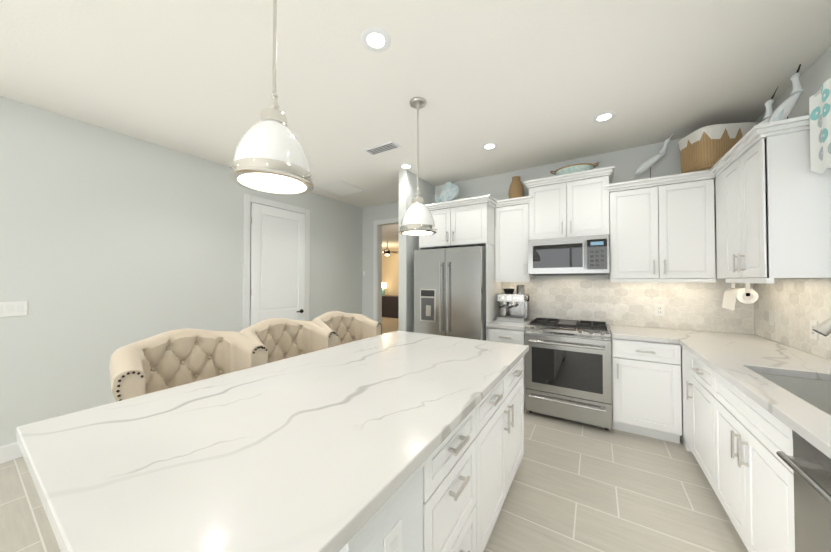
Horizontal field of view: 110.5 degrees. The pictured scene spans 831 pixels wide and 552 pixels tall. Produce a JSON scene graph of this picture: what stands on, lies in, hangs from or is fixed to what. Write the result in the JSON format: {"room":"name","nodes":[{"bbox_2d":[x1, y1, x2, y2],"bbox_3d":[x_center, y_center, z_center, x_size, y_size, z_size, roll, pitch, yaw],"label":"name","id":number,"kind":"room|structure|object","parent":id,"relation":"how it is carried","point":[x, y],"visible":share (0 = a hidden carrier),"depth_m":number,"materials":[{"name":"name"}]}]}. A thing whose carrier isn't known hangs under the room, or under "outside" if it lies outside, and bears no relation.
{"room":"kitchen","nodes":[
{"label":"kitchen","id":0,"kind":"room"},
{"bbox_2d":[0,96,362,445],"bbox_3d":[-3.186,0.025,2.360,0.120,2.830,8.140,-1,-1,32],"label":"wall","id":1,"kind":"structure","parent":0,"point":[111,242],"depth_m":2.70,"materials":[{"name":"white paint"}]},
{"bbox_2d":[0,442,22,463],"bbox_3d":[-3.729,1.360,1.334,0.021,0.130,5.620,-1,-1,32],"label":"baseboard","id":2,"kind":"structure","parent":1,"relation":"attached to","point":[10,451],"depth_m":2.24,"materials":[{"name":"white"}]},
{"bbox_2d":[0,301,26,316],"bbox_3d":[-3.173,0.259,2.254,0.009,0.115,0.165,-1,-1,32],"label":"light switch","id":3,"kind":"object","parent":1,"relation":"attached to","point":[16,308],"visible":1,"depth_m":2.27,"materials":[{"name":"white plastic"}]},
{"bbox_2d":[242,194,309,329],"bbox_3d":[-1.969,0.200,4.173,0.022,2.535,1.020,-1,-1,32],"label":"door frame","id":4,"kind":"structure","parent":1,"relation":"attached to","point":[248,200],"depth_m":3.81,"materials":[{"name":"white wood"}]},
{"bbox_2d":[250,203,304,325],"bbox_3d":[-1.945,0.244,4.154,0.075,2.432,0.836,-1,-1,32],"label":"pantry door","id":5,"kind":"structure","parent":1,"relation":"in","point":[277,274],"depth_m":4.12,"materials":[{"name":"white paint"}]},
{"bbox_2d":[0,317,747,551],"bbox_3d":[-1.971,1.522,4.514,10.840,0.102,13.120,-1,-1,32],"label":"floor","id":6,"kind":"structure","parent":0,"point":[575,486],"depth_m":1.84,"materials":[{"name":"tile"}]},
{"bbox_2d":[109,328,264,400],"bbox_3d":[-1.279,0.880,1.677,0.584,1.100,0.732,-1,-1,32],"label":"stool","id":7,"kind":"object","parent":6,"relation":"on","point":[167,360],"visible":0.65,"depth_m":1.74,"materials":[{"name":"fabric"}]},
{"bbox_2d":[239,318,334,364],"bbox_3d":[-0.951,0.888,2.203,0.584,1.100,0.732,-1,-1,32],"label":"stool","id":8,"kind":"object","parent":6,"relation":"on","point":[277,339],"visible":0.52,"depth_m":2.36,"materials":[{"name":"fabric"}]},
{"bbox_2d":[312,311,381,346],"bbox_3d":[-0.623,0.896,2.729,0.584,1.100,0.732,-1,-1,32],"label":"stool","id":9,"kind":"object","parent":6,"relation":"on","point":[345,328],"visible":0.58,"depth_m":2.91,"materials":[{"name":"fabric"}]},
{"bbox_2d":[339,458,427,551],"bbox_3d":[0.008,0.992,1.586,0.785,0.873,1.830,-1,-1,32],"label":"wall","id":10,"kind":"structure","parent":6,"relation":"on","point":[404,502],"depth_m":0.81,"materials":[{"name":"white paint"}]},
{"bbox_2d":[384,519,401,551],"bbox_3d":[-0.059,0.736,0.768,0.008,0.120,0.075,-1,-1,32],"label":"outlet","id":11,"kind":"object","parent":10,"relation":"attached to","point":[393,540],"visible":1,"depth_m":0.77,"materials":[{"name":"white plastic"}]},
{"bbox_2d":[382,295,398,317],"bbox_3d":[-1.231,1.176,11.323,1.700,0.800,0.570,-1,-1,32],"label":"dresser","id":12,"kind":"object","parent":6,"relation":"on","point":[390,306],"visible":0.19,"depth_m":10.81,"materials":[{"name":"brown wood"}]},
{"bbox_2d":[382,282,386,295],"bbox_3d":[-1.276,0.516,11.355,0.290,0.520,0.290,-1,-1,32],"label":"table lamp","id":13,"kind":"object","parent":12,"relation":"on","point":[384,286],"visible":0.79,"depth_m":11.30,"materials":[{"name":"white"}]},
{"bbox_2d":[414,246,485,340],"bbox_3d":[0.535,0.566,3.689,0.870,1.790,0.814,-1,-1,32],"label":"fridge","id":14,"kind":"object","parent":6,"relation":"on","point":[450,292],"visible":0.62,"depth_m":3.34,"materials":[{"name":"grey metal"}]},
{"bbox_2d":[423,400,486,551],"bbox_3d":[-0.095,0.988,1.290,0.620,0.872,0.519,-1,-1,32],"label":"base cabinet","id":15,"kind":"object","parent":6,"relation":"on","point":[470,467],"depth_m":1.12,"materials":[{"name":"white wood"}]},
{"bbox_2d":[483,357,523,541],"bbox_3d":[0.278,0.997,1.889,0.620,0.872,1.009,-1,-1,32],"label":"base cabinet","id":16,"kind":"object","parent":6,"relation":"on","point":[503,406],"depth_m":1.67,"materials":[{"name":"white wood"}]},
{"bbox_2d":[16,331,528,551],"bbox_3d":[-0.240,0.533,1.568,1.220,0.040,2.185,-1,-1,32],"label":"countertop","id":17,"kind":"structure","parent":16,"relation":"on","point":[331,449],"depth_m":0.84,"materials":[{"name":"stone"}]},
{"bbox_2d":[488,327,524,408],"bbox_3d":[1.156,1.020,3.432,0.395,0.872,0.620,-1,-1,32],"label":"base cabinet","id":18,"kind":"object","parent":6,"relation":"on","point":[513,336],"depth_m":3.15,"materials":[{"name":"white wood"}]},
{"bbox_2d":[487,319,532,329],"bbox_3d":[1.151,0.562,3.429,0.405,0.040,0.641,-1,-1,32],"label":"countertop","id":19,"kind":"structure","parent":18,"relation":"on","point":[495,324],"depth_m":3.20,"materials":[{"name":"stone"}]},
{"bbox_2d":[496,285,528,322],"bbox_3d":[1.183,0.322,3.481,0.335,0.438,0.367,-1,-1,32],"label":"espresso machine","id":20,"kind":"object","parent":19,"relation":"on","point":[514,307],"visible":1,"depth_m":3.44,"materials":[{"name":"silver metal"}]},
{"bbox_2d":[525,318,611,429],"bbox_3d":[1.625,0.976,3.078,0.760,0.951,0.703,-1,-1,32],"label":"range","id":21,"kind":"object","parent":6,"relation":"on","point":[568,369],"visible":1,"depth_m":2.83,"materials":[{"name":"silver metal"}]},
{"bbox_2d":[611,337,681,443],"bbox_3d":[2.182,1.011,2.792,0.479,0.872,0.620,-1,-1,32],"label":"base cabinet","id":22,"kind":"object","parent":6,"relation":"on","point":[646,390],"depth_m":2.53,"materials":[{"name":"white wood"}]},
{"bbox_2d":[609,325,678,342],"bbox_3d":[2.161,0.552,2.797,0.450,0.040,0.645,-1,-1,32],"label":"countertop","id":23,"kind":"structure","parent":22,"relation":"on","point":[617,331],"depth_m":2.66,"materials":[{"name":"stone"}]},
{"bbox_2d":[680,346,687,450],"bbox_3d":[2.396,1.000,2.096,0.620,0.872,0.318,-1,-1,32],"label":"base cabinet","id":24,"kind":"object","parent":6,"relation":"on","point":[684,353],"depth_m":2.34,"materials":[{"name":"white wood"}]},
{"bbox_2d":[688,351,786,485],"bbox_3d":[2.198,0.995,1.778,0.620,0.872,0.547,-1,-1,32],"label":"base cabinet","id":25,"kind":"object","parent":6,"relation":"on","point":[707,389],"depth_m":1.87,"materials":[{"name":"white wood"}]},
{"bbox_2d":[667,329,830,458],"bbox_3d":[1.890,0.530,1.321,0.651,0.040,3.439,-1,-1,32],"label":"countertop","id":26,"kind":"structure","parent":25,"relation":"on","point":[739,361],"depth_m":1.62,"materials":[{"name":"stone"}]},
{"bbox_2d":[757,373,830,414],"bbox_3d":[1.864,0.655,1.265,0.426,0.208,0.796,-1,-1,32],"label":"sink","id":27,"kind":"object","parent":26,"relation":"in","point":[816,393],"visible":0.11,"depth_m":1.55,"materials":[{"name":"silver metal"}]},
{"bbox_2d":[812,317,830,336],"bbox_3d":[2.032,0.302,1.269,0.308,0.411,0.183,-1,-1,32],"label":"faucet","id":28,"kind":"object","parent":26,"relation":"on","point":[823,328],"visible":1,"depth_m":1.37,"materials":[{"name":"silver metal"}]},
{"bbox_2d":[708,410,794,551],"bbox_3d":[1.858,1.123,1.230,0.620,0.599,0.855,-1,-1,32],"label":"base cabinet","id":29,"kind":"object","parent":6,"relation":"on","point":[734,439],"depth_m":1.31,"materials":[{"name":"white wood"}]},
{"bbox_2d":[776,430,830,551],"bbox_3d":[1.434,0.979,0.632,0.666,0.870,0.594,-1,-1,32],"label":"dishwasher","id":30,"kind":"object","parent":6,"relation":"on","point":[808,463],"visible":0.79,"depth_m":0.94,"materials":[{"name":"grey"}]},
{"bbox_2d":[362,202,398,319],"bbox_3d":[-0.335,0.070,5.308,1.840,2.830,0.120,-1,-1,32],"label":"wall","id":31,"kind":"structure","parent":0,"point":[371,215],"depth_m":5.58,"materials":[{"name":"white paint"}]},
{"bbox_2d":[373,217,398,333],"bbox_3d":[-0.306,0.212,5.276,1.090,2.545,0.140,-1,-1,32],"label":"door frame","id":32,"kind":"structure","parent":31,"relation":"attached to","point":[377,294],"depth_m":5.49,"materials":[{"name":"white wood"}]},
{"bbox_2d":[382,224,398,295],"bbox_3d":[-1.320,0.125,8.926,7.300,2.830,4.980,-1,-1,32],"label":"wall","id":33,"kind":"structure","parent":0,"point":[390,265],"depth_m":11.42,"materials":[{"name":"beige paint"}]},
{"bbox_2d":[382,241,398,255],"bbox_3d":[-0.901,-0.888,9.422,1.216,0.490,1.162,-1,-1,32],"label":"ceiling fan","id":34,"kind":"object","parent":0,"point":[386,252],"visible":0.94,"depth_m":9.32,"materials":[{"name":"brown metal"}]},
{"bbox_2d":[0,0,830,207],"bbox_3d":[-0.962,-1.460,0.996,5.360,0.100,8.140,-1,-1,32],"label":"ceiling","id":35,"kind":"structure","parent":0,"point":[524,84],"depth_m":1.98,"materials":[{"name":"white paint"}]},
{"bbox_2d":[228,0,313,194],"bbox_3d":[-0.555,-0.882,1.131,0.296,1.050,0.303,-1,-1,32],"label":"pendant light","id":36,"kind":"object","parent":35,"relation":"hanging from","point":[270,156],"visible":1,"depth_m":1.05,"materials":[{"name":"white metal"}]},
{"bbox_2d":[315,181,366,195],"bbox_3d":[-1.150,-1.352,4.494,0.560,0.008,0.560,-1,-1,32],"label":"ceiling access panel","id":37,"kind":"object","parent":35,"relation":"in","point":[341,188],"visible":1,"depth_m":4.45,"materials":[{"name":"white paint"}]},
{"bbox_2d":[360,27,390,51],"bbox_3d":[-0.235,-1.396,1.709,0.179,0.005,0.179,0,-1,-13],"label":"recessed light","id":38,"kind":"object","parent":35,"relation":"in","point":[375,39],"depth_m":1.70,"materials":[{"name":"white plastic"}]},
{"bbox_2d":[363,140,400,155],"bbox_3d":[-0.364,-1.372,3.109,0.400,0.011,0.170,-1,-1,32],"label":"ceiling vent","id":39,"kind":"object","parent":35,"relation":"in","point":[383,147],"visible":1,"depth_m":3.09,"materials":[{"name":"white metal"}]},
{"bbox_2d":[399,163,412,168],"bbox_3d":[-0.116,-1.368,3.602,0.179,0.005,0.179,0,-1,-13],"label":"recessed light","id":40,"kind":"object","parent":35,"relation":"in","point":[404,166],"depth_m":3.60,"materials":[{"name":"white plastic"}]},
{"bbox_2d":[399,97,436,235],"bbox_3d":[0.017,-0.865,2.294,0.296,1.050,0.303,-1,-1,32],"label":"pendant light","id":41,"kind":"object","parent":35,"relation":"hanging from","point":[417,219],"visible":1,"depth_m":2.23,"materials":[{"name":"white metal"}]},
{"bbox_2d":[481,142,497,149],"bbox_3d":[0.786,-1.376,3.063,0.179,0.005,0.179,0,-1,-13],"label":"recessed light","id":42,"kind":"object","parent":35,"relation":"in","point":[491,145],"depth_m":3.06,"materials":[{"name":"white"}]},
{"bbox_2d":[592,111,616,122],"bbox_3d":[1.646,-1.384,2.516,0.179,0.005,0.179,0,-1,-13],"label":"recessed light","id":43,"kind":"object","parent":35,"relation":"in","point":[605,116],"depth_m":2.50,"materials":[{"name":"white plastic"}]},
{"bbox_2d":[398,170,434,331],"bbox_3d":[0.179,0.054,4.280,0.120,2.830,1.320,-1,-1,32],"label":"wall","id":44,"kind":"structure","parent":0,"point":[408,245],"depth_m":3.75,"materials":[{"name":"white paint"}]},
{"bbox_2d":[435,138,754,333],"bbox_3d":[1.768,0.043,3.502,3.400,2.830,0.120,-1,-1,32],"label":"wall","id":45,"kind":"structure","parent":0,"point":[627,163],"depth_m":3.24,"materials":[{"name":"white paint"}]},
{"bbox_2d":[419,166,715,340],"bbox_3d":[1.388,0.183,3.274,2.899,2.542,0.664,-1,-1,32],"label":"upper cabinet","id":46,"kind":"object","parent":45,"relation":"attached to","point":[660,229],"visible":0.96,"depth_m":2.95,"materials":[{"name":"white wood"}]},
{"bbox_2d":[433,182,458,202],"bbox_3d":[0.410,-1.094,3.949,0.415,0.369,0.064,-1,-1,40],"label":"fish","id":47,"kind":"object","parent":46,"relation":"on","point":[450,191],"visible":0.94,"depth_m":3.90},
{"bbox_2d":[508,176,523,198],"bbox_3d":[1.248,-1.069,3.572,0.184,0.307,0.184,-1,-1,32],"label":"wicker vase","id":48,"kind":"object","parent":46,"relation":"on","point":[516,189],"visible":0.75,"depth_m":3.51,"materials":[{"name":"brown wicker"}]},
{"bbox_2d":[528,234,609,275],"bbox_3d":[1.688,-0.206,3.198,0.756,0.397,0.483,-1,-1,32],"label":"over-the-range microwave","id":49,"kind":"object","parent":46,"relation":"attached to","point":[578,255],"visible":1,"depth_m":3.02,"materials":[{"name":"grey metal"}]},
{"bbox_2d":[550,162,598,175],"bbox_3d":[1.772,-1.154,3.224,0.484,0.127,0.292,-1,-1,32],"label":"decorative bowl","id":50,"kind":"object","parent":46,"relation":"on","point":[574,168],"visible":0.6,"depth_m":3.12,"materials":[{"name":"ceramic"}]},
{"bbox_2d":[628,132,674,180],"bbox_3d":[2.357,-1.166,2.881,0.392,0.480,0.060,-1,-1,38],"label":"egret","id":51,"kind":"object","parent":46,"relation":"on","point":[646,165],"visible":0.94,"depth_m":2.87,"materials":[{"name":"grey ceramic"}]},
{"bbox_2d":[502,279,753,333],"bbox_3d":[2.105,0.287,3.211,2.260,0.501,0.009,-1,-1,32],"label":"backsplash","id":52,"kind":"structure","parent":45,"relation":"attached to","point":[693,306],"depth_m":3.04,"materials":[{"name":"tile"}]},
{"bbox_2d":[655,304,664,315],"bbox_3d":[2.501,0.349,2.953,0.075,0.120,0.008,-1,-1,32],"label":"outlet","id":53,"kind":"object","parent":52,"relation":"attached to","point":[659,309],"depth_m":2.95,"materials":[{"name":"white plastic"}]},
{"bbox_2d":[755,46,830,278],"bbox_3d":[1.150,-0.019,-0.590,0.120,2.830,7.720,-1,-1,32],"label":"wall","id":54,"kind":"structure","parent":0,"point":[814,76],"depth_m":1.94,"materials":[{"name":"white paint"}]},
{"bbox_2d":[710,115,830,283],"bbox_3d":[2.508,-0.443,2.065,0.374,0.987,0.880,-1,-1,32],"label":"upper cabinet","id":55,"kind":"object","parent":54,"relation":"attached to","point":[773,205],"visible":0.98,"depth_m":1.78,"materials":[{"name":"white wood"}]},
{"bbox_2d":[678,122,759,172],"bbox_3d":[2.675,-1.096,2.554,0.472,0.330,0.354,0,-1,7],"label":"decorative basket","id":56,"kind":"object","parent":55,"relation":"on","point":[706,148],"visible":0.58,"depth_m":2.43,"materials":[{"name":"wicker"}]},
{"bbox_2d":[722,283,757,309],"bbox_3d":[2.789,0.173,2.485,0.137,0.229,0.300,-1,-1,32],"label":"paper towel","id":57,"kind":"object","parent":55,"relation":"attached to","point":[733,295],"visible":0.96,"depth_m":2.40,"materials":[{"name":"white paper"}]},
{"bbox_2d":[757,87,777,124],"bbox_3d":[2.541,-1.148,2.136,0.060,0.423,0.190,1,-1,-40],"label":"decorative piece","id":58,"kind":"object","parent":55,"relation":"on","point":[769,111],"visible":0.27,"depth_m":2.09,"materials":[{"name":"grey ceramic"}]},
{"bbox_2d":[770,64,803,121],"bbox_3d":[2.495,-1.200,1.954,0.060,0.520,0.180,1,-1,-40],"label":"decorative piece","id":59,"kind":"object","parent":55,"relation":"on","point":[783,110],"visible":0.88,"depth_m":1.92,"materials":[{"name":"grey ceramic"}]},
{"bbox_2d":[754,278,830,359],"bbox_3d":[2.720,0.269,2.050,0.009,0.501,1.308,-1,-1,32],"label":"backsplash","id":60,"kind":"structure","parent":54,"relation":"attached to","point":[796,305],"depth_m":2.07,"materials":[{"name":"tile"}]},
{"bbox_2d":[769,310,774,325],"bbox_3d":[2.892,0.340,2.338,0.006,0.120,0.075,-1,-1,32],"label":"outlet","id":61,"kind":"object","parent":60,"relation":"attached to","point":[771,313],"depth_m":2.33,"materials":[{"name":"white plastic"}]},
{"bbox_2d":[810,320,818,339],"bbox_3d":[2.610,0.353,1.889,0.008,0.120,0.075,-1,-1,32],"label":"outlet","id":62,"kind":"object","parent":60,"relation":"attached to","point":[813,335],"depth_m":1.89,"materials":[{"name":"white plastic"}]},
{"bbox_2d":[809,78,830,172],"bbox_3d":[2.014,-0.811,1.088,0.170,0.475,1.308,-1,-1,32],"label":"window valance","id":63,"kind":"object","parent":54,"relation":"attached to","point":[820,126],"visible":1,"depth_m":1.61,"materials":[{"name":"fabric"}]}
]}

